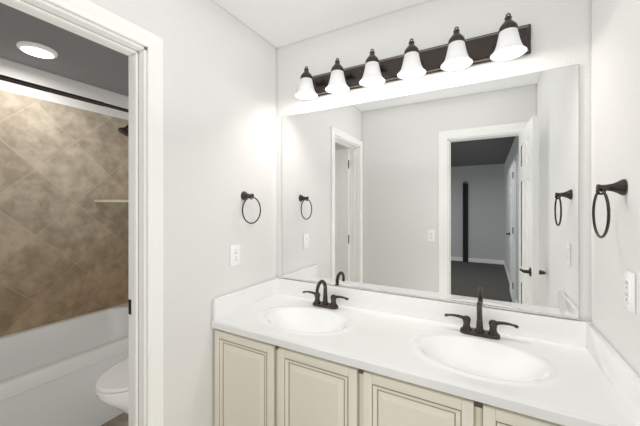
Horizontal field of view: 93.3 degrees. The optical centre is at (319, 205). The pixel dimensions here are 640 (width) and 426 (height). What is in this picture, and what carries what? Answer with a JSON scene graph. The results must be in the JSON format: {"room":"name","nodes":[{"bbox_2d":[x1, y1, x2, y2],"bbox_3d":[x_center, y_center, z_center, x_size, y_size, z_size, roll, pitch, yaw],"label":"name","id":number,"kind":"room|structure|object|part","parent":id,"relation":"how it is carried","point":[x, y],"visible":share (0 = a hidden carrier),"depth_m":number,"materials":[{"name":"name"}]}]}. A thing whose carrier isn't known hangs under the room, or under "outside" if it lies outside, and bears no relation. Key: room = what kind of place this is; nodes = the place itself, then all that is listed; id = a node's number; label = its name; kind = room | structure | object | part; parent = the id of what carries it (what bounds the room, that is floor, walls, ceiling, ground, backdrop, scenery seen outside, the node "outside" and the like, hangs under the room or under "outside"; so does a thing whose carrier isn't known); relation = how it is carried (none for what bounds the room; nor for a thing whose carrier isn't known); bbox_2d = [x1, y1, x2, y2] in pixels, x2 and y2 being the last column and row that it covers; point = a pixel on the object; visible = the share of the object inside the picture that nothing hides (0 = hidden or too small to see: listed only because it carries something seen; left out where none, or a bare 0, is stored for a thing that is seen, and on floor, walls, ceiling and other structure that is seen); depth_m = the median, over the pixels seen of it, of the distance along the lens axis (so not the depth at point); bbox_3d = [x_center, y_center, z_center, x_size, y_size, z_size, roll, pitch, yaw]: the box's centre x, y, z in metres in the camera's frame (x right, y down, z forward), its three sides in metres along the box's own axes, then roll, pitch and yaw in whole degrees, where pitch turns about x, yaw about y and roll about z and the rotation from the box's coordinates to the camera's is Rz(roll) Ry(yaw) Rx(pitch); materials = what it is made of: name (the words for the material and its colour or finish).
{"room":"bathroom","nodes":[
{"label":"bathroom","id":0,"kind":"room"},
{"bbox_2d":[0,58,128,336],"bbox_3d":[-2.224,0.200,2.142,0.108,2.440,1.866,0,0,29],"label":"wall","id":1,"kind":"structure","parent":0,"point":[64,253],"depth_m":2.35,"materials":[{"name":"tile"}]},
{"bbox_2d":[94,200,128,202],"bbox_3d":[-1.718,-0.042,2.632,0.300,0.020,0.300,0,0,29],"label":"corner shelf","id":2,"kind":"object","parent":1,"relation":"attached to","point":[125,201],"visible":0.61,"depth_m":2.55,"materials":[{"name":"beige stone"}]},
{"bbox_2d":[0,2,128,96],"bbox_3d":[-1.511,-1.045,1.746,1.740,0.050,1.866,0,0,29],"label":"ceiling","id":3,"kind":"structure","parent":0,"point":[81,59],"depth_m":2.04,"materials":[{"name":"grey paint"}]},
{"bbox_2d":[16,41,57,58],"bbox_3d":[-1.837,-1.007,1.967,0.200,0.025,0.200,0,0,29],"label":"recessed light","id":4,"kind":"object","parent":3,"relation":"in","point":[31,48],"visible":1,"depth_m":1.94,"materials":[{"name":"white glass"}]},
{"bbox_2d":[100,412,128,425],"bbox_3d":[-1.464,1.445,1.720,1.848,0.050,1.650,0,0,29],"label":"floor","id":5,"kind":"structure","parent":0,"point":[122,419],"depth_m":1.99,"materials":[{"name":"tile"}]},
{"bbox_2d":[0,303,128,425],"bbox_3d":[-1.827,1.160,1.921,0.798,0.520,1.646,0,0,29],"label":"bathtub","id":6,"kind":"object","parent":5,"relation":"on","point":[49,373],"visible":0.65,"depth_m":1.92,"materials":[{"name":"white ceramic"}]},
{"bbox_2d":[95,358,128,414],"bbox_3d":[-0.942,1.000,1.901,0.490,0.840,0.808,0,0,29],"label":"toilet","id":7,"kind":"object","parent":5,"relation":"on","point":[112,387],"visible":0.18,"depth_m":1.58,"materials":[{"name":"white ceramic"}]},
{"bbox_2d":[89,0,276,425],"bbox_3d":[-0.709,0.200,1.286,0.108,2.440,1.678,0,0,29],"label":"wall","id":8,"kind":"structure","parent":0,"point":[220,75],"depth_m":1.46,"materials":[{"name":"paint"}]},
{"bbox_2d":[230,244,239,266],"bbox_3d":[-0.454,0.264,1.624,0.009,0.114,0.070,0,0,29],"label":"outlet","id":9,"kind":"object","parent":8,"relation":"attached to","point":[234,249],"visible":1,"depth_m":1.62,"materials":[{"name":"white plastic"}]},
{"bbox_2d":[241,191,260,223],"bbox_3d":[-0.393,0.008,1.675,0.065,0.181,0.152,0,0,29],"label":"towel ring","id":10,"kind":"object","parent":8,"relation":"attached to","point":[244,195],"visible":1,"depth_m":1.66,"materials":[{"name":"black metal"}]},
{"bbox_2d":[213,0,426,47],"bbox_3d":[0.030,-1.045,0.910,1.766,0.050,1.736,0,0,29],"label":"ceiling","id":11,"kind":"structure","parent":0,"point":[280,23],"depth_m":1.61,"materials":[{"name":"white paint"}]},
{"bbox_2d":[277,0,590,321],"bbox_3d":[0.469,0.200,1.591,1.658,2.440,0.119,0,0,29],"label":"wall","id":12,"kind":"structure","parent":0,"point":[466,193],"depth_m":1.45,"materials":[{"name":"white paint"}]},
{"bbox_2d":[295,13,530,99],"bbox_3d":[0.358,-0.711,1.498,1.150,0.168,0.169,0,0,29],"label":"sconce","id":13,"kind":"object","parent":12,"relation":"attached to","point":[511,41],"visible":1,"depth_m":1.45,"materials":[{"name":"white glass"}]},
{"bbox_3d":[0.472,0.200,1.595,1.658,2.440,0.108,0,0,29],"label":"wall mirror","id":14,"kind":"part","parent":12,"relation":"part of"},
{"bbox_2d":[591,0,639,377],"bbox_3d":[0.729,0.200,0.461,0.108,2.440,1.628,0,0,29],"label":"wall","id":15,"kind":"structure","parent":0,"point":[615,24],"depth_m":0.97,"materials":[{"name":"paint"}]},
{"bbox_2d":[592,179,627,237],"bbox_3d":[0.886,0.009,0.926,0.065,0.181,0.152,0,0,29],"label":"towel ring","id":16,"kind":"object","parent":15,"relation":"attached to","point":[620,187],"visible":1,"depth_m":0.91,"materials":[{"name":"black metal"}]},
{"bbox_2d":[623,269,634,313],"bbox_3d":[0.887,0.244,0.869,0.009,0.114,0.070,0,0,29],"label":"outlet","id":17,"kind":"object","parent":15,"relation":"attached to","point":[628,277],"visible":1,"depth_m":0.86,"materials":[{"name":"white plastic"}]},
{"bbox_3d":[-0.365,0.200,0.198,1.550,2.440,0.108,0,0,29],"label":"wall","id":18,"kind":"structure","parent":0,"visible":0},
{"bbox_2d":[0,0,162,425],"bbox_3d":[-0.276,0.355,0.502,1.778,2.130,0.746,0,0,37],"label":"door frame","id":19,"kind":"structure","parent":18,"relation":"in","point":[84,18],"depth_m":1.21,"materials":[{"name":"white wood"}]},
{"bbox_3d":[-1.037,0.200,2.489,1.632,2.440,0.108,0,0,29],"label":"wall","id":20,"kind":"structure","parent":0,"visible":0},
{"bbox_2d":[0,74,128,112],"bbox_3d":[-1.495,-0.650,1.738,0.064,0.064,1.648,0,0,29],"label":"rail","id":21,"kind":"object","parent":20,"relation":"attached to","point":[2,77],"visible":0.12,"depth_m":1.72,"materials":[{"name":"black metal"}]},
{"bbox_2d":[118,124,128,136],"bbox_3d":[-1.503,-0.635,2.507,0.100,0.150,0.311,0,0,29],"label":"shower head","id":22,"kind":"object","parent":20,"relation":"attached to","point":[123,130],"visible":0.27,"depth_m":2.40},
{"bbox_3d":[0.030,1.445,0.910,1.550,0.050,1.520,0,0,29],"label":"vanity","id":23,"kind":"object","parent":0,"visible":0},
{"bbox_2d":[212,278,639,425],"bbox_3d":[0.270,0.940,1.343,1.546,0.960,0.526,0,0,29],"label":"vanity","id":24,"kind":"object","parent":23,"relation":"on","point":[377,358],"visible":0.97,"depth_m":1.22,"materials":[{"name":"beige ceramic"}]},
{"bbox_2d":[302,280,348,309],"bbox_3d":[0.011,0.480,1.650,0.283,0.157,0.126,0,0,29],"label":"faucet","id":25,"kind":"object","parent":24,"relation":"on","point":[324,304],"visible":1,"depth_m":1.67,"materials":[{"name":"black metal"}]},
{"bbox_2d":[445,301,518,339],"bbox_3d":[0.676,0.480,1.282,0.283,0.157,0.126,0,0,29],"label":"faucet","id":26,"kind":"object","parent":24,"relation":"on","point":[492,333],"visible":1,"depth_m":1.29,"materials":[{"name":"black metal"}]}
]}

